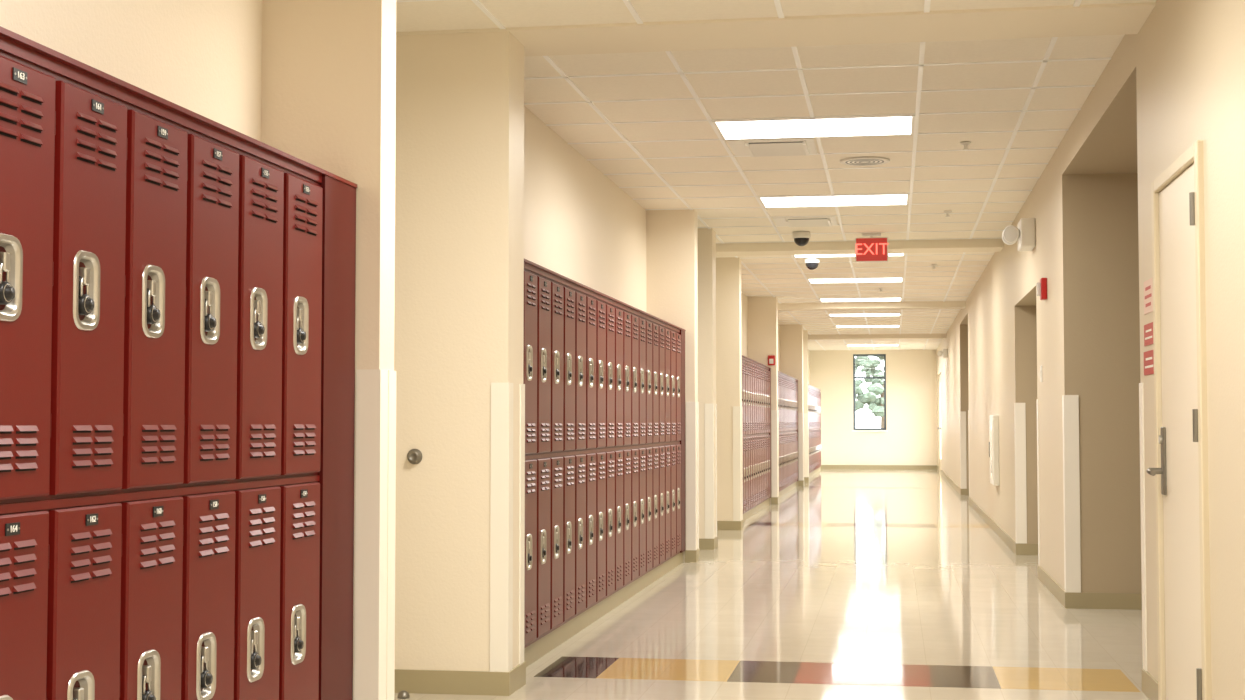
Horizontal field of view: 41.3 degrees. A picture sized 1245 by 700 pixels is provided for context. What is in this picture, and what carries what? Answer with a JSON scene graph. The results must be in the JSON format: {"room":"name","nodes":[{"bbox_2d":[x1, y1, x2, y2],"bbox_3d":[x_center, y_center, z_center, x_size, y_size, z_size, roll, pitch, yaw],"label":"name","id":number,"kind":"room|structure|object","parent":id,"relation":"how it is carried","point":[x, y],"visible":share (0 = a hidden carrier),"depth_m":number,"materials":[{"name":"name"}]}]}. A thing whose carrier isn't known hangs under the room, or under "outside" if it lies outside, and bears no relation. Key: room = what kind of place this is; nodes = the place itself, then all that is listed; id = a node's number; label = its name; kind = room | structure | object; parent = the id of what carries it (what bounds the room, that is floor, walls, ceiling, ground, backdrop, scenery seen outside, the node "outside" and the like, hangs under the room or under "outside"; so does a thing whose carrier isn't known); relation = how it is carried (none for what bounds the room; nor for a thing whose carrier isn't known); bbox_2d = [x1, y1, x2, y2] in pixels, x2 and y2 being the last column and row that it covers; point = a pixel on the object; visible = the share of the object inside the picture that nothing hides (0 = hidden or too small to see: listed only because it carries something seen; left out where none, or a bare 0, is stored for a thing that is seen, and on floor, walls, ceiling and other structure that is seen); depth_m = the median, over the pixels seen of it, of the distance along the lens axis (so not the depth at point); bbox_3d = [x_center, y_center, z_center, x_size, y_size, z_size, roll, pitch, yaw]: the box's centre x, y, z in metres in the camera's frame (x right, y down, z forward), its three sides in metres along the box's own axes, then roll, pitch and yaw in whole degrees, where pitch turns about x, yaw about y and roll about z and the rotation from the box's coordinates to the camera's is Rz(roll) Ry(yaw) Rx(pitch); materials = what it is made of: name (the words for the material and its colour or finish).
{"room":"school corridor","nodes":[
{"label":"school corridor","id":0,"kind":"room"},
{"bbox_2d":[0,0,261,141],"bbox_3d":[-2.547,-0.336,1.011,1.250,3.100,9.140,0,-3,9],"label":"wall","id":1,"kind":"structure","parent":0,"point":[202,57],"depth_m":4.77,"materials":[{"name":"beige paint"}]},
{"bbox_2d":[261,0,395,699],"bbox_3d":[-1.593,-0.138,5.562,1.660,3.100,0.160,0,-3,9],"label":"wall","id":2,"kind":"structure","parent":0,"point":[328,98],"depth_m":5.41,"materials":[{"name":"beige paint"}]},
{"bbox_2d":[354,369,387,699],"bbox_3d":[-0.815,0.684,5.353,0.081,1.240,0.081,0,-3,9],"label":"guard","id":3,"kind":"object","parent":2,"relation":"attached to","point":[371,384],"visible":1,"depth_m":5.32,"materials":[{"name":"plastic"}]},
{"bbox_2d":[386,370,395,699],"bbox_3d":[-0.801,0.688,5.442,0.081,1.240,0.081,0,-3,9],"label":"guard","id":4,"kind":"object","parent":2,"relation":"attached to","point":[391,477],"visible":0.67,"depth_m":5.43,"materials":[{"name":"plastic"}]},
{"bbox_2d":[394,31,523,670],"bbox_3d":[-1.289,-0.057,7.416,1.660,3.100,0.300,0,-3,9],"label":"wall","id":5,"kind":"structure","parent":0,"point":[459,307],"depth_m":7.18,"materials":[{"name":"beige paint"}]},
{"bbox_2d":[407,449,422,463],"bbox_3d":[-0.905,0.463,7.161,0.068,0.068,0.034,0,-3,9],"label":"door stop","id":6,"kind":"object","parent":5,"relation":"attached to","point":[414,456],"visible":1,"depth_m":7.15,"materials":[{"name":"metal"}]},
{"bbox_2d":[490,383,512,671],"bbox_3d":[-0.522,0.762,7.137,0.081,1.240,0.081,0,-3,9],"label":"guard","id":7,"kind":"object","parent":5,"relation":"attached to","point":[501,480],"visible":1,"depth_m":7.10,"materials":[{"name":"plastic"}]},
{"bbox_2d":[519,384,524,663],"bbox_3d":[-0.485,0.772,7.365,0.081,1.240,0.081,0,-3,9],"label":"guard","id":8,"kind":"object","parent":5,"relation":"attached to","point":[522,386],"visible":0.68,"depth_m":7.35,"materials":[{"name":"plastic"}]},
{"bbox_2d":[394,477,808,695],"bbox_3d":[0.701,1.942,18.819,1.472,0.100,45.500,0,-3,9],"label":"baseboard","id":9,"kind":"structure","parent":5,"relation":"attached to","point":[411,681],"depth_m":7.11,"materials":[{"name":"plastic"}]},
{"bbox_2d":[524,106,645,311],"bbox_3d":[-0.941,0.091,10.801,1.250,3.100,6.500,0,-3,9],"label":"wall","id":10,"kind":"structure","parent":0,"point":[580,226],"depth_m":10.94,"materials":[{"name":"beige paint"}]},
{"bbox_2d":[646,209,697,561],"bbox_3d":[-0.195,0.234,14.080,1.660,3.100,0.220,0,-3,9],"label":"wall","id":11,"kind":"structure","parent":0,"point":[671,235],"depth_m":13.91,"materials":[{"name":"beige paint"}]},
{"bbox_2d":[686,402,696,549],"bbox_3d":[0.578,1.054,13.841,0.081,1.240,0.081,0,-3,9],"label":"guard","id":12,"kind":"object","parent":11,"relation":"attached to","point":[691,407],"visible":1,"depth_m":13.80,"materials":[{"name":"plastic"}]},
{"bbox_2d":[697,402,698,548],"bbox_3d":[0.602,1.061,13.990,0.081,1.240,0.081,0,-3,9],"label":"guard","id":13,"kind":"object","parent":11,"relation":"attached to","point":[697,402],"visible":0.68,"depth_m":13.97,"materials":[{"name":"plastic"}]},
{"bbox_2d":[698,228,715,538],"bbox_3d":[0.036,0.296,15.490,1.660,3.100,0.300,0,-3,9],"label":"wall","id":14,"kind":"structure","parent":0,"point":[706,238],"depth_m":15.24,"materials":[{"name":"beige paint"}]},
{"bbox_2d":[705,404,714,538],"bbox_3d":[0.802,1.114,15.211,0.081,1.240,0.081,0,-3,9],"label":"guard","id":15,"kind":"object","parent":14,"relation":"attached to","point":[709,408],"visible":1,"depth_m":15.17,"materials":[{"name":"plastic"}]},
{"bbox_2d":[715,404,716,536],"bbox_3d":[0.840,1.124,15.439,0.081,1.240,0.081,0,-3,9],"label":"guard","id":16,"kind":"object","parent":14,"relation":"attached to","point":[715,404],"visible":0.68,"depth_m":15.41,"materials":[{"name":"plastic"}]},
{"bbox_2d":[716,257,741,520],"bbox_3d":[0.471,0.411,18.142,1.660,3.100,0.240,0,-3,9],"label":"wall","id":17,"kind":"structure","parent":0,"point":[728,270],"depth_m":17.92,"materials":[{"name":"beige paint"}]},
{"bbox_2d":[733,406,740,520],"bbox_3d":[1.242,1.231,17.893,0.081,1.240,0.081,0,-3,9],"label":"guard","id":18,"kind":"object","parent":17,"relation":"attached to","point":[736,409],"visible":1,"depth_m":17.86,"materials":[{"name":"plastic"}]},
{"bbox_2d":[741,406,742,519],"bbox_3d":[1.270,1.239,18.062,0.081,1.240,0.081,0,-3,9],"label":"guard","id":19,"kind":"object","parent":17,"relation":"attached to","point":[741,406],"visible":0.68,"depth_m":18.04,"materials":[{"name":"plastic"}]},
{"bbox_2d":[741,292,779,371],"bbox_3d":[1.283,0.682,24.357,1.250,3.100,12.300,0,-3,9],"label":"wall","id":20,"kind":"structure","parent":0,"point":[744,299],"depth_m":23.31,"materials":[{"name":"beige paint"}]},
{"bbox_2d":[748,297,777,503],"bbox_3d":[1.405,0.659,23.831,1.660,3.100,0.300,0,-3,9],"label":"wall","id":21,"kind":"structure","parent":0,"point":[762,311],"depth_m":23.62,"materials":[{"name":"beige paint"}]},
{"bbox_2d":[768,355,774,364],"bbox_3d":[2.126,0.147,23.555,0.100,0.140,0.055,0,-3,9],"label":"fire alarm strobe","id":22,"kind":"object","parent":21,"relation":"attached to","point":[771,358],"visible":1,"depth_m":23.54,"materials":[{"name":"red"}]},
{"bbox_2d":[771,410,777,496],"bbox_3d":[2.171,1.478,23.552,0.081,1.240,0.081,0,-3,9],"label":"guard","id":23,"kind":"object","parent":21,"relation":"attached to","point":[774,420],"visible":1,"depth_m":23.52,"materials":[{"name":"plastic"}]},
{"bbox_2d":[778,410,778,496],"bbox_3d":[2.208,1.488,23.780,0.081,1.240,0.081,0,-3,9],"label":"guard","id":24,"kind":"object","parent":21,"relation":"attached to","point":[778,410],"visible":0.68,"depth_m":23.76,"materials":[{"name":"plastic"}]},
{"bbox_2d":[394,469,1148,699],"bbox_3d":[2.836,2.052,18.463,6.200,0.150,45.900,0,-3,9],"label":"floor","id":25,"kind":"structure","parent":0,"point":[824,594],"depth_m":10.04,"materials":[{"name":"beige tile"}]},
{"bbox_2d":[0,26,356,699],"bbox_3d":[-1.363,0.342,3.270,0.345,1.942,4.223,0,-3,9],"label":"lockers","id":26,"kind":"object","parent":25,"relation":"on","point":[178,284],"visible":1,"depth_m":3.95,"materials":[{"name":"metal"}]},
{"bbox_2d":[397,690,409,698],"bbox_3d":[-0.929,1.461,7.006,0.052,0.031,0.052,0,-3,9],"label":"door stop","id":27,"kind":"object","parent":25,"relation":"on","point":[403,694],"visible":1,"depth_m":6.99,"materials":[{"name":"metal"}]},
{"bbox_2d":[523,259,685,666],"bbox_3d":[-0.152,0.664,10.645,0.345,1.942,6.474,0,-3,9],"label":"lockers","id":28,"kind":"object","parent":25,"relation":"on","point":[604,376],"visible":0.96,"depth_m":9.62,"materials":[{"name":"metal"}]},
{"bbox_2d":[742,355,770,521],"bbox_3d":[1.523,1.109,20.852,0.345,1.942,5.444,0,-3,9],"label":"lockers","id":29,"kind":"object","parent":25,"relation":"on","point":[756,376],"visible":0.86,"depth_m":20.95,"materials":[{"name":"metal"}]},
{"bbox_2d":[778,371,797,497],"bbox_3d":[2.542,1.380,27.063,0.345,1.942,6.444,0,-3,9],"label":"lockers","id":30,"kind":"object","parent":25,"relation":"on","point":[787,385],"visible":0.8,"depth_m":27.22,"materials":[{"name":"metal"}]},
{"bbox_2d":[808,384,820,477],"bbox_3d":[4.018,1.773,36.057,0.345,1.942,7.510,0,-3,9],"label":"lockers","id":31,"kind":"object","parent":25,"relation":"on","point":[814,394],"visible":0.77,"depth_m":36.43,"materials":[{"name":"metal"}]},
{"bbox_2d":[534,486,1139,691],"bbox_3d":[2.761,1.987,18.595,2.690,0.011,22.770,0,-3,9],"label":"tile band","id":32,"kind":"object","parent":25,"relation":"on","point":[1077,679],"visible":0.95,"depth_m":7.71,"materials":[{"name":"tile"}]},
{"bbox_2d":[396,0,1155,349],"bbox_3d":[2.836,-1.063,18.599,6.200,0.315,45.900,0,-3,9],"label":"ceiling","id":33,"kind":"structure","parent":0,"point":[443,14],"depth_m":9.65,"materials":[{"name":"tile"}]},
{"bbox_2d":[396,0,1081,28],"bbox_3d":[-0.812,-1.640,1.701,4.270,0.007,10.950,0,-3,9],"label":"grid","id":34,"kind":"object","parent":33,"relation":"attached to","point":[777,3],"depth_m":6.83,"materials":[{"name":"white metal"}]},
{"bbox_2d":[727,138,816,156],"bbox_3d":[0.980,-1.307,10.724,0.545,0.026,0.610,0,-3,9],"label":"ceiling vent","id":35,"kind":"object","parent":33,"relation":"in","point":[791,146],"visible":1,"depth_m":10.63,"materials":[{"name":"white metal"}]},
{"bbox_2d":[396,2,1155,56],"bbox_3d":[0.113,-1.497,7.345,4.270,0.228,0.510,0,-3,9],"label":"ceiling beam","id":36,"kind":"structure","parent":33,"relation":"attached to","point":[1120,18],"depth_m":7.18,"materials":[{"name":"beige paint"}]},
{"bbox_2d":[792,231,810,245],"bbox_3d":[1.687,-1.043,15.541,0.170,0.132,0.170,0,-3,9],"label":"security camera","id":37,"kind":"object","parent":33,"relation":"attached to","point":[801,238],"depth_m":15.48,"materials":[{"name":"plastic"}]},
{"bbox_2d":[773,216,837,226],"bbox_3d":[1.630,-1.134,14.687,0.545,0.026,0.610,0,-3,9],"label":"ceiling vent","id":38,"kind":"object","parent":33,"relation":"in","point":[829,221],"visible":1,"depth_m":14.59,"materials":[{"name":"white metal"}]},
{"bbox_2d":[804,257,819,269],"bbox_3d":[2.063,-0.938,17.960,0.170,0.132,0.170,0,-3,9],"label":"security camera","id":39,"kind":"object","parent":33,"relation":"attached to","point":[812,263],"depth_m":17.90,"materials":[{"name":"white plastic"}]},
{"bbox_2d":[712,115,914,139],"bbox_3d":[1.170,-1.348,10.015,1.186,0.006,0.646,0,-3,9],"label":"ceiling light","id":40,"kind":"object","parent":33,"relation":"in","point":[904,124],"depth_m":9.99,"materials":[{"name":"white plastic"}]},
{"bbox_2d":[524,37,1110,243],"bbox_3d":[0.878,-1.265,12.007,4.270,0.007,8.950,0,-3,9],"label":"grid","id":41,"kind":"object","parent":33,"relation":"attached to","point":[1046,59],"depth_m":10.18,"materials":[{"name":"white metal"}]},
{"bbox_2d":[758,194,908,207],"bbox_3d":[1.712,-1.204,13.318,1.186,0.006,0.646,0,-3,9],"label":"ceiling light","id":42,"kind":"object","parent":33,"relation":"in","point":[873,199],"depth_m":13.29,"materials":[{"name":"white plastic"}]},
{"bbox_2d":[793,253,904,257],"bbox_3d":[2.396,-1.022,17.488,1.186,0.006,0.646,0,-3,9],"label":"ceiling light","id":43,"kind":"object","parent":33,"relation":"in","point":[896,254],"depth_m":17.68,"materials":[{"name":"white plastic"}]},
{"bbox_2d":[807,277,903,282],"bbox_3d":[2.938,-0.877,20.791,1.186,0.006,0.646,0,-3,9],"label":"ceiling light","id":44,"kind":"object","parent":33,"relation":"in","point":[899,279],"depth_m":20.80,"materials":[{"name":"white plastic"}]},
{"bbox_2d":[716,239,1002,255],"bbox_3d":[1.639,-1.092,16.642,4.270,0.228,0.450,0,-3,9],"label":"ceiling beam","id":45,"kind":"structure","parent":33,"relation":"attached to","point":[948,245],"depth_m":16.38,"materials":[{"name":"beige paint"}]},
{"bbox_2d":[819,298,901,301],"bbox_3d":[3.480,-0.733,24.094,1.186,0.006,0.646,0,-3,9],"label":"ceiling light","id":46,"kind":"object","parent":33,"relation":"in","point":[826,299],"depth_m":24.03,"materials":[{"name":"white plastic"}]},
{"bbox_2d":[735,252,989,303],"bbox_3d":[2.326,-0.880,20.830,4.270,0.007,8.050,0,-3,9],"label":"grid","id":47,"kind":"object","parent":33,"relation":"attached to","point":[905,264],"depth_m":20.43,"materials":[{"name":"beige metal"}]},
{"bbox_2d":[828,313,900,316],"bbox_3d":[4.038,-0.585,27.495,1.186,0.006,0.646,0,-3,9],"label":"ceiling light","id":48,"kind":"object","parent":33,"relation":"in","point":[873,314],"depth_m":27.38,"materials":[{"name":"white plastic"}]},
{"bbox_2d":[840,157,889,165],"bbox_3d":[1.659,-1.289,11.297,0.340,0.012,0.340,0,-3,9],"label":"ceiling speaker","id":49,"kind":"object","parent":33,"relation":"in","point":[857,161],"depth_m":11.27},
{"bbox_2d":[836,325,899,327],"bbox_3d":[4.580,-0.441,30.798,1.186,0.006,0.646,0,-3,9],"label":"ceiling light","id":50,"kind":"object","parent":33,"relation":"in","point":[851,326],"depth_m":30.82,"materials":[{"name":"white plastic"}]},
{"bbox_2d":[778,309,960,334],"bbox_3d":[3.746,-0.503,29.482,4.270,0.007,8.700,0,-3,9],"label":"grid","id":51,"kind":"object","parent":33,"relation":"attached to","point":[939,312],"depth_m":29.61,"materials":[{"name":"beige metal"}]},
{"bbox_2d":[778,301,965,310],"bbox_3d":[3.010,-0.727,24.997,4.270,0.228,0.400,0,-3,9],"label":"ceiling beam","id":52,"kind":"structure","parent":33,"relation":"attached to","point":[934,304],"depth_m":24.72,"materials":[{"name":"beige paint"}]},
{"bbox_2d":[847,344,898,345],"bbox_3d":[5.818,-0.112,38.340,1.186,0.006,0.646,0,-3,9],"label":"ceiling light","id":53,"kind":"object","parent":33,"relation":"in","point":[862,344],"depth_m":38.47,"materials":[{"name":"white plastic"}]},
{"bbox_2d":[808,339,942,350],"bbox_3d":[5.089,-0.146,37.665,4.270,0.007,7.100,0,-3,9],"label":"grid","id":54,"kind":"object","parent":33,"relation":"attached to","point":[871,339],"depth_m":38.03,"materials":[{"name":"white metal"}]},
{"bbox_2d":[808,334,945,339],"bbox_3d":[4.482,-0.335,33.969,4.270,0.228,0.400,0,-3,9],"label":"ceiling beam","id":55,"kind":"structure","parent":33,"relation":"attached to","point":[843,336],"depth_m":33.66,"materials":[{"name":"beige paint"}]},
{"bbox_2d":[944,211,951,216],"bbox_3d":[2.761,-1.153,14.000,0.070,0.046,0.070,0,-3,9],"label":"sprinkler","id":56,"kind":"object","parent":33,"relation":"attached to","point":[947,212],"depth_m":13.98,"materials":[{"name":"white metal"}]},
{"bbox_2d":[960,142,970,149],"bbox_3d":[2.195,-1.304,10.550,0.070,0.046,0.070,0,-3,9],"label":"sprinkler","id":57,"kind":"object","parent":33,"relation":"attached to","point":[965,144],"depth_m":10.54,"materials":[{"name":"white metal"}]},
{"bbox_2d":[780,324,803,485],"bbox_3d":[2.505,0.952,30.535,1.660,3.100,0.300,0,-3,9],"label":"wall","id":58,"kind":"structure","parent":0,"point":[791,336],"depth_m":30.32,"materials":[{"name":"beige paint"}]},
{"bbox_2d":[798,413,802,480],"bbox_3d":[3.271,1.771,30.256,0.081,1.240,0.081,0,-3,9],"label":"guard","id":59,"kind":"object","parent":58,"relation":"attached to","point":[800,415],"visible":1,"depth_m":30.22,"materials":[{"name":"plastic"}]},
{"bbox_2d":[803,413,803,478],"bbox_3d":[3.309,1.781,30.484,0.081,1.240,0.081,0,-3,9],"label":"guard","id":60,"kind":"object","parent":58,"relation":"attached to","point":[803,413],"visible":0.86,"depth_m":30.44,"materials":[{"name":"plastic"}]},
{"bbox_2d":[803,330,807,412],"bbox_3d":[2.800,1.031,32.334,1.660,3.100,0.250,0,-3,9],"label":"wall","id":61,"kind":"structure","parent":0,"point":[805,332],"depth_m":32.11,"materials":[{"name":"beige paint"}]},
{"bbox_2d":[804,413,807,476],"bbox_3d":[3.571,1.850,32.080,0.081,1.240,0.081,0,-3,9],"label":"guard","id":62,"kind":"object","parent":61,"relation":"attached to","point":[805,414],"visible":0.89,"depth_m":32.04,"materials":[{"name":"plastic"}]},
{"bbox_2d":[808,413,808,476],"bbox_3d":[3.600,1.858,32.258,0.081,1.240,0.081,0,-3,9],"label":"guard","id":63,"kind":"object","parent":61,"relation":"attached to","point":[808,413],"visible":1,"depth_m":32.21,"materials":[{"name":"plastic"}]},
{"bbox_2d":[808,349,809,384],"bbox_3d":[3.346,1.231,36.927,1.250,3.100,9.000,0,-3,9],"label":"wall","id":64,"kind":"structure","parent":0,"point":[808,349],"depth_m":40.87,"materials":[{"name":"beige paint"}]},
{"bbox_2d":[855,233,887,262],"bbox_3d":[2.361,-0.968,15.628,0.312,0.275,0.065,0,-3,9],"label":"exit sign","id":65,"kind":"object","parent":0,"point":[871,249],"depth_m":15.60,"materials":[{"name":"red plastic"}]},
{"bbox_2d":[810,350,937,464],"bbox_3d":[5.757,1.418,41.214,4.620,3.100,0.250,0,-3,9],"label":"wall","id":66,"kind":"structure","parent":0,"point":[910,438],"depth_m":40.95,"materials":[{"name":"beige paint"}]},
{"bbox_2d":[852,354,887,431],"bbox_3d":[6.154,1.067,41.083,0.890,1.930,0.190,0,-3,9],"label":"window","id":67,"kind":"structure","parent":66,"relation":"in","point":[855,429],"depth_m":41.10,"materials":[{"name":"metal"}]},
{"bbox_2d":[820,465,936,468],"bbox_3d":[6.229,2.908,40.939,3.120,0.100,0.012,0,-3,9],"label":"baseboard","id":68,"kind":"structure","parent":66,"relation":"attached to","point":[822,466],"depth_m":40.91,"materials":[{"name":"plastic"}]},
{"bbox_2d":[937,311,968,488],"bbox_3d":[6.728,1.087,33.639,0.250,3.100,14.400,0,-3,9],"label":"wall","id":69,"kind":"structure","parent":0,"point":[954,368],"depth_m":29.65,"materials":[{"name":"beige paint"}]},
{"bbox_2d":[937,374,941,470],"bbox_3d":[7.448,1.703,38.566,0.110,2.300,2.600,0,-3,9],"label":"door","id":70,"kind":"structure","parent":69,"relation":"in","point":[939,427],"depth_m":39.75,"materials":[{"name":"paint"}]},
{"bbox_2d":[937,349,947,357],"bbox_3d":[6.356,0.064,32.782,0.192,0.170,0.300,0,-3,9],"label":"emergency light","id":71,"kind":"object","parent":69,"relation":"attached to","point":[944,353],"visible":1,"depth_m":32.63,"materials":[{"name":"white plastic"}]},
{"bbox_2d":[960,411,966,488],"bbox_3d":[5.486,1.609,26.558,0.091,1.240,0.091,0,-3,9],"label":"guard","id":72,"kind":"object","parent":69,"relation":"attached to","point":[963,470],"visible":1,"depth_m":26.52,"materials":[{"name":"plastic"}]},
{"bbox_2d":[960,298,967,324],"bbox_3d":[6.109,-0.659,25.044,1.830,0.360,2.900,0,-3,9],"label":"wall","id":73,"kind":"structure","parent":0,"point":[963,312],"depth_m":25.30,"materials":[{"name":"beige paint"}]},
{"bbox_2d":[968,221,1037,543],"bbox_3d":[5.129,0.449,19.014,1.830,3.100,9.210,0,-3,9],"label":"wall","id":74,"kind":"structure","parent":0,"point":[1002,335],"depth_m":16.41,"materials":[{"name":"beige paint"}]},
{"bbox_2d":[968,410,969,496],"bbox_3d":[5.004,1.481,23.621,0.091,1.240,0.091,0,-3,9],"label":"guard","id":75,"kind":"object","parent":74,"relation":"attached to","point":[968,410],"visible":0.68,"depth_m":23.62,"materials":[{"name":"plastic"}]},
{"bbox_2d":[989,415,998,484],"bbox_3d":[3.875,1.042,17.221,0.074,0.720,0.600,0,-3,9],"label":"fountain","id":76,"kind":"object","parent":74,"relation":"attached to","point":[994,419],"visible":1,"depth_m":16.93,"materials":[{"name":"white metal"}]},
{"bbox_2d":[1014,403,1026,543],"bbox_3d":[3.526,1.088,14.618,0.091,1.240,0.091,0,-3,9],"label":"guard","id":77,"kind":"object","parent":74,"relation":"attached to","point":[1019,408],"visible":1,"depth_m":14.58,"materials":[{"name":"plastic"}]},
{"bbox_2d":[1014,186,1035,305],"bbox_3d":[4.202,-0.896,13.413,1.830,0.900,2.250,0,-3,9],"label":"wall","id":78,"kind":"structure","parent":0,"point":[1024,261],"depth_m":13.53,"materials":[{"name":"beige paint"}]},
{"bbox_2d":[1002,218,1035,250],"bbox_3d":[3.028,-0.880,12.626,0.233,0.220,0.340,0,-3,9],"label":"emergency light","id":79,"kind":"object","parent":78,"relation":"attached to","point":[1025,231],"visible":1,"depth_m":12.46,"materials":[{"name":"white plastic"}]},
{"bbox_2d":[1035,141,1141,592],"bbox_3d":[3.859,0.112,11.275,1.830,3.100,1.990,0,-3,9],"label":"wall","id":80,"kind":"structure","parent":0,"point":[1088,322],"depth_m":10.42,"materials":[{"name":"beige paint"}]},
{"bbox_2d":[1037,399,1039,565],"bbox_3d":[3.150,0.988,12.322,0.091,1.240,0.091,0,-3,9],"label":"guard","id":81,"kind":"object","parent":80,"relation":"attached to","point":[1037,399],"visible":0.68,"depth_m":12.30,"materials":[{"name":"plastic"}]},
{"bbox_2d":[1040,365,1041,381],"bbox_3d":[3.045,0.174,12.009,0.014,0.120,0.080,0,-3,9],"label":"light switch","id":82,"kind":"object","parent":80,"relation":"attached to","point":[1041,365],"visible":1,"depth_m":11.98,"materials":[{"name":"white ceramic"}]},
{"bbox_2d":[1037,278,1046,299],"bbox_3d":[2.951,-0.429,11.615,0.065,0.150,0.120,0,-3,9],"label":"fire alarm strobe","id":83,"kind":"object","parent":80,"relation":"attached to","point":[1042,285],"visible":1,"depth_m":11.56,"materials":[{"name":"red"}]},
{"bbox_2d":[937,465,1157,699],"bbox_3d":[4.838,1.913,18.141,1.542,0.100,45.500,0,-3,9],"label":"baseboard","id":84,"kind":"structure","parent":80,"relation":"attached to","point":[1071,600],"depth_m":10.36,"materials":[{"name":"plastic"}]},
{"bbox_2d":[1062,395,1080,592],"bbox_3d":[2.840,0.906,10.438,0.091,1.240,0.091,0,-3,9],"label":"guard","id":85,"kind":"object","parent":80,"relation":"attached to","point":[1070,403],"visible":1,"depth_m":10.39,"materials":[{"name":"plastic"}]},
{"bbox_2d":[1062,34,1137,174],"bbox_3d":[3.435,-1.370,8.752,1.830,0.360,3.250,0,-3,9],"label":"wall","id":86,"kind":"structure","parent":0,"point":[1102,137],"depth_m":8.97,"materials":[{"name":"beige paint"}]},
{"bbox_2d":[1136,7,1157,680],"bbox_3d":[3.128,-0.083,6.824,1.830,3.100,0.540,0,-3,9],"label":"wall","id":87,"kind":"structure","parent":0,"point":[1145,38],"depth_m":7.00,"materials":[{"name":"beige paint"}]},
{"bbox_2d":[1139,383,1146,670],"bbox_3d":[2.302,0.763,7.156,0.091,1.240,0.091,0,-3,9],"label":"guard","id":88,"kind":"object","parent":87,"relation":"attached to","point":[1141,393],"visible":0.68,"depth_m":7.14,"materials":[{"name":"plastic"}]},
{"bbox_2d":[1155,0,1201,176],"bbox_3d":[3.005,-1.185,6.116,1.830,0.960,0.990,0,-3,9],"label":"wall","id":89,"kind":"structure","parent":0,"point":[1177,22],"depth_m":6.25,"materials":[{"name":"beige paint"}]},
{"bbox_2d":[1144,0,1244,699],"bbox_3d":[2.227,-0.322,1.343,1.835,3.100,11.340,0,-3,9],"label":"wall","id":90,"kind":"structure","parent":0,"point":[1222,22],"depth_m":5.38,"materials":[{"name":"beige paint"}]},
{"bbox_2d":[1144,322,1152,345],"bbox_3d":[2.222,-0.067,6.962,0.005,0.090,0.260,0,-3,9],"label":"wall sign","id":91,"kind":"object","parent":90,"relation":"attached to","point":[1148,328],"depth_m":6.96,"materials":[{"name":"red plastic"}]},
{"bbox_2d":[1144,350,1153,374],"bbox_3d":[2.222,0.053,6.956,0.005,0.100,0.300,0,-3,9],"label":"wall sign","id":92,"kind":"object","parent":90,"relation":"attached to","point":[1148,355],"visible":0.88,"depth_m":6.97,"materials":[{"name":"red plastic"}]},
{"bbox_2d":[1147,140,1211,699],"bbox_3d":[2.088,0.366,6.199,0.128,2.150,1.030,0,-3,9],"label":"door","id":93,"kind":"structure","parent":90,"relation":"in","point":[1194,154],"depth_m":5.75,"materials":[{"name":"paint"}]},
{"bbox_2d":[1159,163,1201,699],"bbox_3d":[2.116,0.386,6.194,0.032,2.084,0.900,0,-3,9],"label":"door leaf","id":94,"kind":"structure","parent":93,"relation":"attached to","point":[1182,595],"depth_m":6.23,"materials":[{"name":"paint"}]},
{"label":"outside","id":95,"kind":"structure","parent":0,"visible":0},
{"bbox_3d":[14.762,3.997,59.023,70.000,0.100,81.500,0,-3,9],"label":"ground","id":96,"kind":"structure","parent":95,"visible":0},
{"bbox_2d":[855,356,883,427],"bbox_3d":[9.938,1.495,63.100,4.224,5.362,4.513,2,-3,-44],"label":"tree","id":97,"kind":"object","parent":96,"relation":"on","point":[876,406],"visible":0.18,"depth_m":62.91,"materials":[{"name":"green plant"}]},
{"bbox_2d":[855,356,883,400],"bbox_3d":[7.021,0.942,57.502,4.486,5.978,4.576,0,-3,9],"label":"tree","id":98,"kind":"object","parent":96,"relation":"on","point":[875,389],"visible":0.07,"depth_m":57.01,"materials":[{"name":"green plant"}]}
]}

